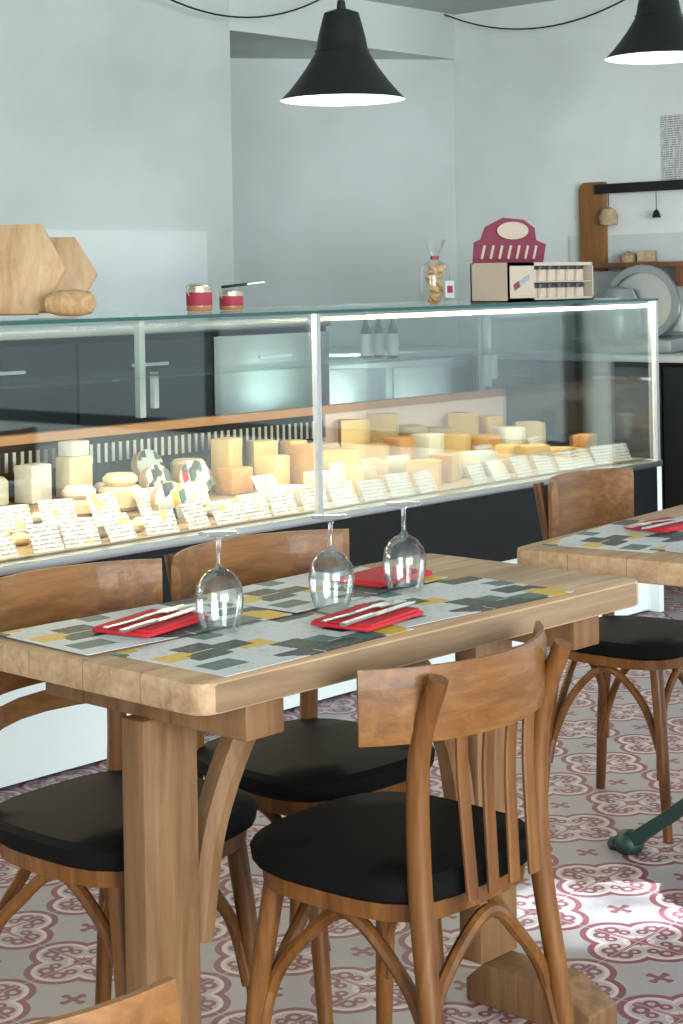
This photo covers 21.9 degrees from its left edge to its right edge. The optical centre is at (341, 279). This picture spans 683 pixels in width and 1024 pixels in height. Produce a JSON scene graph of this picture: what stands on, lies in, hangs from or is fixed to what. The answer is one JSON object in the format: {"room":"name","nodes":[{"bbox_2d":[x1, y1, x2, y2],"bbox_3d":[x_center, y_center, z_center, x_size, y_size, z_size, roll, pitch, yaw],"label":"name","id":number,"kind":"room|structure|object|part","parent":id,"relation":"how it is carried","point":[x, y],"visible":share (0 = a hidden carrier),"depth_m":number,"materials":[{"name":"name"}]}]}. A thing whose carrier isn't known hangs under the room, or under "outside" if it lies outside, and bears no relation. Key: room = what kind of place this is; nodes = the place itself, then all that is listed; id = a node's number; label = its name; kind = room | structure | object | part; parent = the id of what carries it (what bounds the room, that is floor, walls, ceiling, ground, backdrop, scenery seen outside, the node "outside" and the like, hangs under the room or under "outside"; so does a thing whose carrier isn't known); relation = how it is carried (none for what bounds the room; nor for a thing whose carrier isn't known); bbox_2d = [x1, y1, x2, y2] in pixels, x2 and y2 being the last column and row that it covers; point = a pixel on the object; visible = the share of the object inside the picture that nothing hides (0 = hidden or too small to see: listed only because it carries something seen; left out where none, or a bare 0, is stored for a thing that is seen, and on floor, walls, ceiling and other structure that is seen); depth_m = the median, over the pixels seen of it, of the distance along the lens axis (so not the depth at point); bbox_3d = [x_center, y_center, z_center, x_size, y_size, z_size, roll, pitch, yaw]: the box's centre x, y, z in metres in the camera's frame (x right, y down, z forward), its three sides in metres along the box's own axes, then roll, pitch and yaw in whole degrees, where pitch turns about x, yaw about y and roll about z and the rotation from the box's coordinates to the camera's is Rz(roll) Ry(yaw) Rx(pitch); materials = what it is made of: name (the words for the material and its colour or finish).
{"room":"cheese shop restaurant","nodes":[
{"label":"cheese shop restaurant","id":0,"kind":"room"},
{"bbox_2d":[0,0,456,347],"bbox_3d":[-3.321,0.033,5.726,1.500,2.610,10.000,-1,0,42],"label":"wall","id":1,"kind":"structure","parent":0,"point":[140,115],"depth_m":8.05,"materials":[{"name":"grey paint"}]},
{"bbox_2d":[0,229,207,327],"bbox_3d":[-1.523,0.037,6.578,0.012,0.460,2.800,-1,0,42],"label":"wall panel","id":2,"kind":"object","parent":1,"relation":"attached to","point":[136,270],"visible":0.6,"depth_m":7.33,"materials":[{"name":"paint"}]},
{"bbox_2d":[0,585,682,1023],"bbox_3d":[0.229,1.276,2.516,11.080,0.001,10.000,-1,0,42],"label":"floor","id":3,"kind":"structure","parent":0,"point":[621,916],"depth_m":3.53,"materials":[{"name":"tile"}]},
{"bbox_2d":[30,976,180,1023],"bbox_3d":[-0.346,0.904,1.381,0.441,0.766,0.411,-1,0,-8],"label":"bistro chair","id":4,"kind":"object","parent":3,"relation":"on","point":[157,1002],"visible":1,"depth_m":1.28,"materials":[{"name":"brown wood"}]},
{"bbox_2d":[0,558,257,1004],"bbox_3d":[-0.364,0.887,2.846,0.411,0.801,0.441,-1,0,39],"label":"bistro chair","id":5,"kind":"object","parent":3,"relation":"on","point":[70,832],"visible":0.68,"depth_m":2.84,"materials":[{"name":"brown wood"}]},
{"bbox_2d":[0,319,330,435],"bbox_3d":[-1.823,0.731,5.760,0.621,1.158,4.670,-1,0,42],"label":"cabinet","id":6,"kind":"object","parent":3,"relation":"on","point":[56,350],"depth_m":6.60,"materials":[{"name":"black"}]},
{"bbox_2d":[164,529,446,1023],"bbox_3d":[-0.060,0.882,3.179,0.441,0.801,0.411,-1,0,-45],"label":"bistro chair","id":7,"kind":"object","parent":3,"relation":"on","point":[314,761],"visible":0.28,"depth_m":3.14,"materials":[{"name":"brown wood"}]},
{"bbox_2d":[0,554,637,1023],"bbox_3d":[-0.003,0.905,2.870,0.500,0.750,1.040,-1,0,43],"label":"dining table","id":8,"kind":"object","parent":3,"relation":"on","point":[174,840],"visible":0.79,"depth_m":2.60,"materials":[{"name":"brown wood"}]},
{"bbox_2d":[0,598,291,654],"bbox_3d":[-0.302,0.533,2.734,0.400,0.001,0.235,-1,0,-45],"label":"placemat","id":9,"kind":"object","parent":8,"relation":"on","point":[77,635],"visible":0.58,"depth_m":2.69,"materials":[{"name":"paper"}]},
{"bbox_2d":[93,609,208,637],"bbox_3d":[-0.293,0.526,2.711,0.109,0.009,0.161,-1,0,30],"label":"napkin","id":10,"kind":"object","parent":9,"relation":"on","point":[190,618],"visible":0.81,"depth_m":2.68,"materials":[{"name":"red fabric"}]},
{"bbox_2d":[103,604,192,628],"bbox_3d":[-0.299,0.518,2.725,0.022,0.004,0.203,-1,0,32],"label":"fork","id":11,"kind":"object","parent":10,"relation":"on","point":[181,606],"visible":1,"depth_m":2.74,"materials":[{"name":"silver metal"}]},
{"bbox_2d":[119,607,195,632],"bbox_3d":[-0.272,0.518,2.702,0.014,0.005,0.215,-1,0,28],"label":"table knife","id":12,"kind":"object","parent":10,"relation":"on","point":[152,621],"visible":0.88,"depth_m":2.67,"materials":[{"name":"silver metal"}]},
{"bbox_2d":[110,612,412,676],"bbox_3d":[-0.111,0.531,2.594,0.235,0.001,0.400,-1,0,41],"label":"placemat","id":13,"kind":"object","parent":8,"relation":"on","point":[229,651],"visible":0.93,"depth_m":2.56,"materials":[{"name":"paper"}]},
{"bbox_2d":[195,530,243,629],"bbox_3d":[-0.185,0.455,2.670,0.075,0.147,0.075,-1,0,42],"label":"wine glass","id":14,"kind":"object","parent":13,"relation":"on","point":[217,570],"visible":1,"depth_m":2.69,"materials":[{"name":"clear glass"}]},
{"bbox_2d":[311,603,423,631],"bbox_3d":[0.040,0.520,2.728,0.109,0.009,0.161,-1,0,34],"label":"napkin","id":15,"kind":"object","parent":13,"relation":"on","point":[404,613],"visible":0.85,"depth_m":2.70,"materials":[{"name":"red fabric"}]},
{"bbox_2d":[321,599,405,621],"bbox_3d":[0.034,0.513,2.742,0.022,0.004,0.203,-1,0,37],"label":"fork","id":16,"kind":"object","parent":15,"relation":"on","point":[394,601],"visible":1,"depth_m":2.76,"materials":[{"name":"silver metal"}]},
{"bbox_2d":[339,601,415,626],"bbox_3d":[0.060,0.512,2.718,0.014,0.005,0.215,-1,0,32],"label":"table knife","id":17,"kind":"object","parent":15,"relation":"on","point":[370,615],"visible":1,"depth_m":2.69,"materials":[{"name":"silver metal"}]},
{"bbox_2d":[192,565,447,612],"bbox_3d":[-0.032,0.527,3.028,0.235,0.001,0.400,-1,0,40],"label":"placemat","id":18,"kind":"object","parent":8,"relation":"on","point":[289,594],"visible":0.71,"depth_m":2.98,"materials":[{"name":"paper"}]},
{"bbox_2d":[332,565,431,587],"bbox_3d":[0.073,0.520,3.100,0.109,0.009,0.161,-1,0,37],"label":"napkin","id":19,"kind":"object","parent":18,"relation":"on","point":[372,577],"visible":0.82,"depth_m":3.08,"materials":[{"name":"red fabric"}]},
{"bbox_2d":[311,576,573,626],"bbox_3d":[0.163,0.525,2.900,0.400,0.001,0.235,-1,0,-44],"label":"placemat","id":20,"kind":"object","parent":8,"relation":"on","point":[447,599],"visible":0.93,"depth_m":2.92,"materials":[{"name":"paper"}]},
{"bbox_2d":[308,514,354,606],"bbox_3d":[-0.017,0.452,2.834,0.075,0.147,0.075,-1,0,42],"label":"wine glass","id":21,"kind":"object","parent":20,"relation":"on","point":[329,552],"visible":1,"depth_m":2.85,"materials":[{"name":"clear glass"}]},
{"bbox_2d":[382,501,426,588],"bbox_3d":[0.106,0.450,2.986,0.075,0.147,0.075,-1,0,42],"label":"wine glass","id":22,"kind":"object","parent":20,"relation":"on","point":[401,537],"visible":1,"depth_m":3.00,"materials":[{"name":"clear glass"}]},
{"bbox_2d":[0,298,663,787],"bbox_3d":[-0.843,0.700,5.078,0.881,1.190,5.165,-1,0,42],"label":"display case","id":23,"kind":"object","parent":3,"relation":"on","point":[467,406],"depth_m":5.80,"materials":[{"name":"black"}]},
{"bbox_2d":[0,224,66,315],"bbox_3d":[-0.921,-0.029,4.961,0.298,0.256,0.083,-1,0,4],"label":"cutting board","id":24,"kind":"object","parent":23,"relation":"on","point":[31,267],"visible":1,"depth_m":4.95,"materials":[{"name":"brown wood"}]},
{"bbox_2d":[40,237,97,312],"bbox_3d":[-0.859,-0.015,5.237,0.268,0.225,0.099,-1,0,-6],"label":"cutting board","id":25,"kind":"object","parent":23,"relation":"on","point":[80,274],"visible":0.34,"depth_m":5.24,"materials":[{"name":"brown wood"}]},
{"bbox_2d":[44,289,96,316],"bbox_3d":[-0.742,0.063,4.829,0.150,0.074,0.076,-1,0,5],"label":"bread loaf","id":26,"kind":"object","parent":23,"relation":"on","point":[76,302],"visible":1,"depth_m":4.80,"materials":[{"name":"beige food"}]},
{"bbox_2d":[0,461,358,558],"bbox_3d":[-0.677,0.661,4.920,0.298,0.096,4.964,-1,0,42],"label":"price cards","id":27,"kind":"object","parent":23,"relation":"on","point":[45,536],"visible":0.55,"depth_m":5.00,"materials":[{"name":"paper"}]},
{"bbox_2d":[0,419,363,545],"bbox_3d":[-0.837,0.603,5.056,0.602,0.217,4.875,-1,0,42],"label":"cheese","id":28,"kind":"object","parent":23,"relation":"on","point":[293,468],"visible":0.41,"depth_m":5.50,"materials":[{"name":"yellow food"}]},
{"bbox_2d":[186,283,211,311],"bbox_3d":[-0.440,0.053,5.459,0.081,0.088,0.081,-1,0,-3],"label":"jar","id":29,"kind":"object","parent":23,"relation":"on","point":[198,297],"visible":1,"depth_m":5.42,"materials":[{"name":"brown glass"}]},
{"bbox_2d":[219,289,242,309],"bbox_3d":[-0.350,0.062,5.603,0.077,0.067,0.077,-1,0,-3],"label":"jar","id":30,"kind":"object","parent":23,"relation":"on","point":[232,299],"visible":1,"depth_m":5.57,"materials":[{"name":"brown glass"}]},
{"bbox_2d":[221,281,266,287],"bbox_3d":[-0.309,0.016,5.606,0.147,0.020,0.020,-1,0,-4],"label":"cheese knife","id":31,"kind":"object","parent":30,"relation":"on","point":[240,284],"visible":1,"depth_m":5.60,"materials":[{"name":"silver metal"}]},
{"bbox_2d":[360,312,365,357],"bbox_3d":[0.089,0.199,6.449,0.041,0.170,0.042,-1,0,42],"label":"wine bottle","id":32,"kind":"object","parent":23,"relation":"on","point":[363,329],"visible":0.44,"depth_m":6.43,"materials":[{"name":"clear glass"}]},
{"bbox_2d":[425,256,453,303],"bbox_3d":[0.332,-0.027,6.230,0.102,0.228,0.124,-1,0,42],"label":"bag","id":33,"kind":"object","parent":23,"relation":"on","point":[435,272],"visible":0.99,"depth_m":6.21,"materials":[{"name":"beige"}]},
{"bbox_2d":[470,218,593,302],"bbox_3d":[0.695,-0.075,6.410,0.172,0.304,0.520,-1,0,42],"label":"display box","id":34,"kind":"object","parent":23,"relation":"on","point":[507,265],"visible":1,"depth_m":6.35,"materials":[{"name":"beige cardboard"}]},
{"bbox_2d":[329,347,365,403],"bbox_3d":[0.173,0.800,8.481,0.840,0.935,0.650,-1,0,-11],"label":"fridge","id":35,"kind":"object","parent":3,"relation":"on","point":[347,382],"visible":0.02,"depth_m":8.14,"materials":[{"name":"silver metal"}]},
{"bbox_2d":[244,621,573,1023],"bbox_3d":[0.093,0.907,2.647,0.410,0.746,0.441,-1,0,41],"label":"bistro chair","id":36,"kind":"object","parent":3,"relation":"on","point":[415,856],"visible":1,"depth_m":2.53,"materials":[{"name":"brown wood"}]},
{"bbox_2d":[517,505,682,854],"bbox_3d":[0.809,0.891,3.751,0.593,0.750,1.040,-1,0,36],"label":"dining table","id":37,"kind":"object","parent":3,"relation":"on","point":[660,567],"visible":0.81,"depth_m":3.39,"materials":[{"name":"brown wood"}]},
{"bbox_2d":[542,519,682,552],"bbox_3d":[0.604,0.518,3.587,0.235,0.001,0.400,-1,0,33],"label":"placemat","id":38,"kind":"object","parent":37,"relation":"on","point":[614,536],"visible":0.91,"depth_m":3.53,"materials":[{"name":"paper"}]},
{"bbox_2d":[624,517,682,532],"bbox_3d":[0.682,0.511,3.689,0.161,0.009,0.109,-1,0,-44],"label":"napkin","id":39,"kind":"object","parent":38,"relation":"on","point":[674,526],"visible":0.7,"depth_m":3.64,"materials":[{"name":"red fabric"}]},
{"bbox_2d":[623,517,682,527],"bbox_3d":[0.656,0.504,3.677,0.203,0.004,0.022,-1,0,-44],"label":"fork","id":40,"kind":"object","parent":39,"relation":"on","point":[650,522],"visible":0.99,"depth_m":3.65,"materials":[{"name":"silver metal"}]},
{"bbox_2d":[641,518,682,528],"bbox_3d":[0.679,0.503,3.659,0.014,0.005,0.215,-1,0,41],"label":"table knife","id":41,"kind":"object","parent":39,"relation":"on","point":[681,519],"visible":1,"depth_m":3.64,"materials":[{"name":"silver metal"}]},
{"bbox_2d":[649,540,682,552],"bbox_3d":[0.807,0.514,3.475,0.235,0.001,0.400,-1,0,38],"label":"placemat","id":42,"kind":"object","parent":37,"relation":"on","point":[676,546],"visible":1,"depth_m":3.41,"materials":[{"name":"paper"}]},
{"bbox_2d":[533,467,682,842],"bbox_3d":[0.688,0.868,4.193,0.362,0.802,0.388,-1,0,37],"label":"bistro chair","id":43,"kind":"object","parent":3,"relation":"on","point":[584,499],"visible":0.76,"depth_m":4.17,"materials":[{"name":"brown wood"}]},
{"bbox_2d":[659,352,682,509],"bbox_3d":[1.553,0.782,7.635,2.000,0.938,0.630,-1,0,42],"label":"base cabinet","id":44,"kind":"object","parent":3,"relation":"on","point":[670,364],"visible":0.12,"depth_m":7.38,"materials":[{"name":"black"}]},
{"bbox_2d":[597,265,682,352],"bbox_3d":[1.299,0.124,7.847,0.538,0.385,0.400,-1,0,32],"label":"meat slicer","id":45,"kind":"object","parent":44,"relation":"on","point":[636,281],"visible":0.37,"depth_m":7.80,"materials":[{"name":"grey metal"}]},
{"bbox_2d":[279,0,405,106],"bbox_3d":[-0.157,-0.944,5.076,0.400,0.763,1.412,-1,0,18],"label":"pendant lamp","id":46,"kind":"object","parent":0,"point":[342,71],"visible":1,"depth_m":5.48,"materials":[{"name":"black metal"}]},
{"bbox_3d":[-0.098,-1.087,4.985,0.734,0.480,1.072,-1,0,42],"label":"cord","id":47,"kind":"part","parent":46,"relation":"part of","materials":[{"name":"black plastic"}]},
{"bbox_2d":[171,0,624,29],"bbox_3d":[0.670,-1.239,7.113,2.552,0.192,2.356,-1,0,42],"label":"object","id":48,"kind":"structure","parent":0,"point":[177,2],"depth_m":8.15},
{"bbox_2d":[604,0,682,64],"bbox_3d":[1.046,-1.077,6.230,0.400,0.538,0.888,-1,0,27],"label":"pendant lamp","id":49,"kind":"object","parent":48,"relation":"hanging from","point":[655,35],"visible":1,"depth_m":6.37,"materials":[{"name":"black metal"}]},
{"bbox_2d":[366,0,552,14],"bbox_3d":[0.184,-1.333,2.516,11.080,0.001,10.000,-1,0,42],"label":"ceiling","id":50,"kind":"structure","parent":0,"point":[455,7],"depth_m":8.58,"materials":[{"name":"white paint"}]},
{"bbox_2d":[453,0,682,299],"bbox_3d":[4.193,-0.098,5.783,9.580,2.610,0.200,-1,0,42],"label":"wall","id":51,"kind":"structure","parent":0,"point":[540,115],"depth_m":8.52,"materials":[{"name":"paint"}]},
{"bbox_2d":[569,232,682,299],"bbox_3d":[2.045,0.034,7.596,2.560,0.520,0.012,-1,0,42],"label":"wall panel","id":52,"kind":"object","parent":51,"relation":"attached to","point":[669,246],"depth_m":8.21,"materials":[{"name":"white paint"}]},
{"bbox_2d":[661,114,682,180],"bbox_3d":[1.548,-0.607,8.042,0.210,0.297,0.003,-1,0,42],"label":"notice sign","id":53,"kind":"object","parent":51,"relation":"attached to","point":[671,125],"visible":1,"depth_m":8.07,"materials":[{"name":"paper"}]},
{"bbox_2d":[579,179,682,285],"bbox_3d":[1.694,-0.222,7.800,1.612,0.495,0.150,-1,0,42],"label":"shelf","id":54,"kind":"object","parent":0,"point":[594,213],"depth_m":8.28,"materials":[{"name":"brown wood"}]}
]}

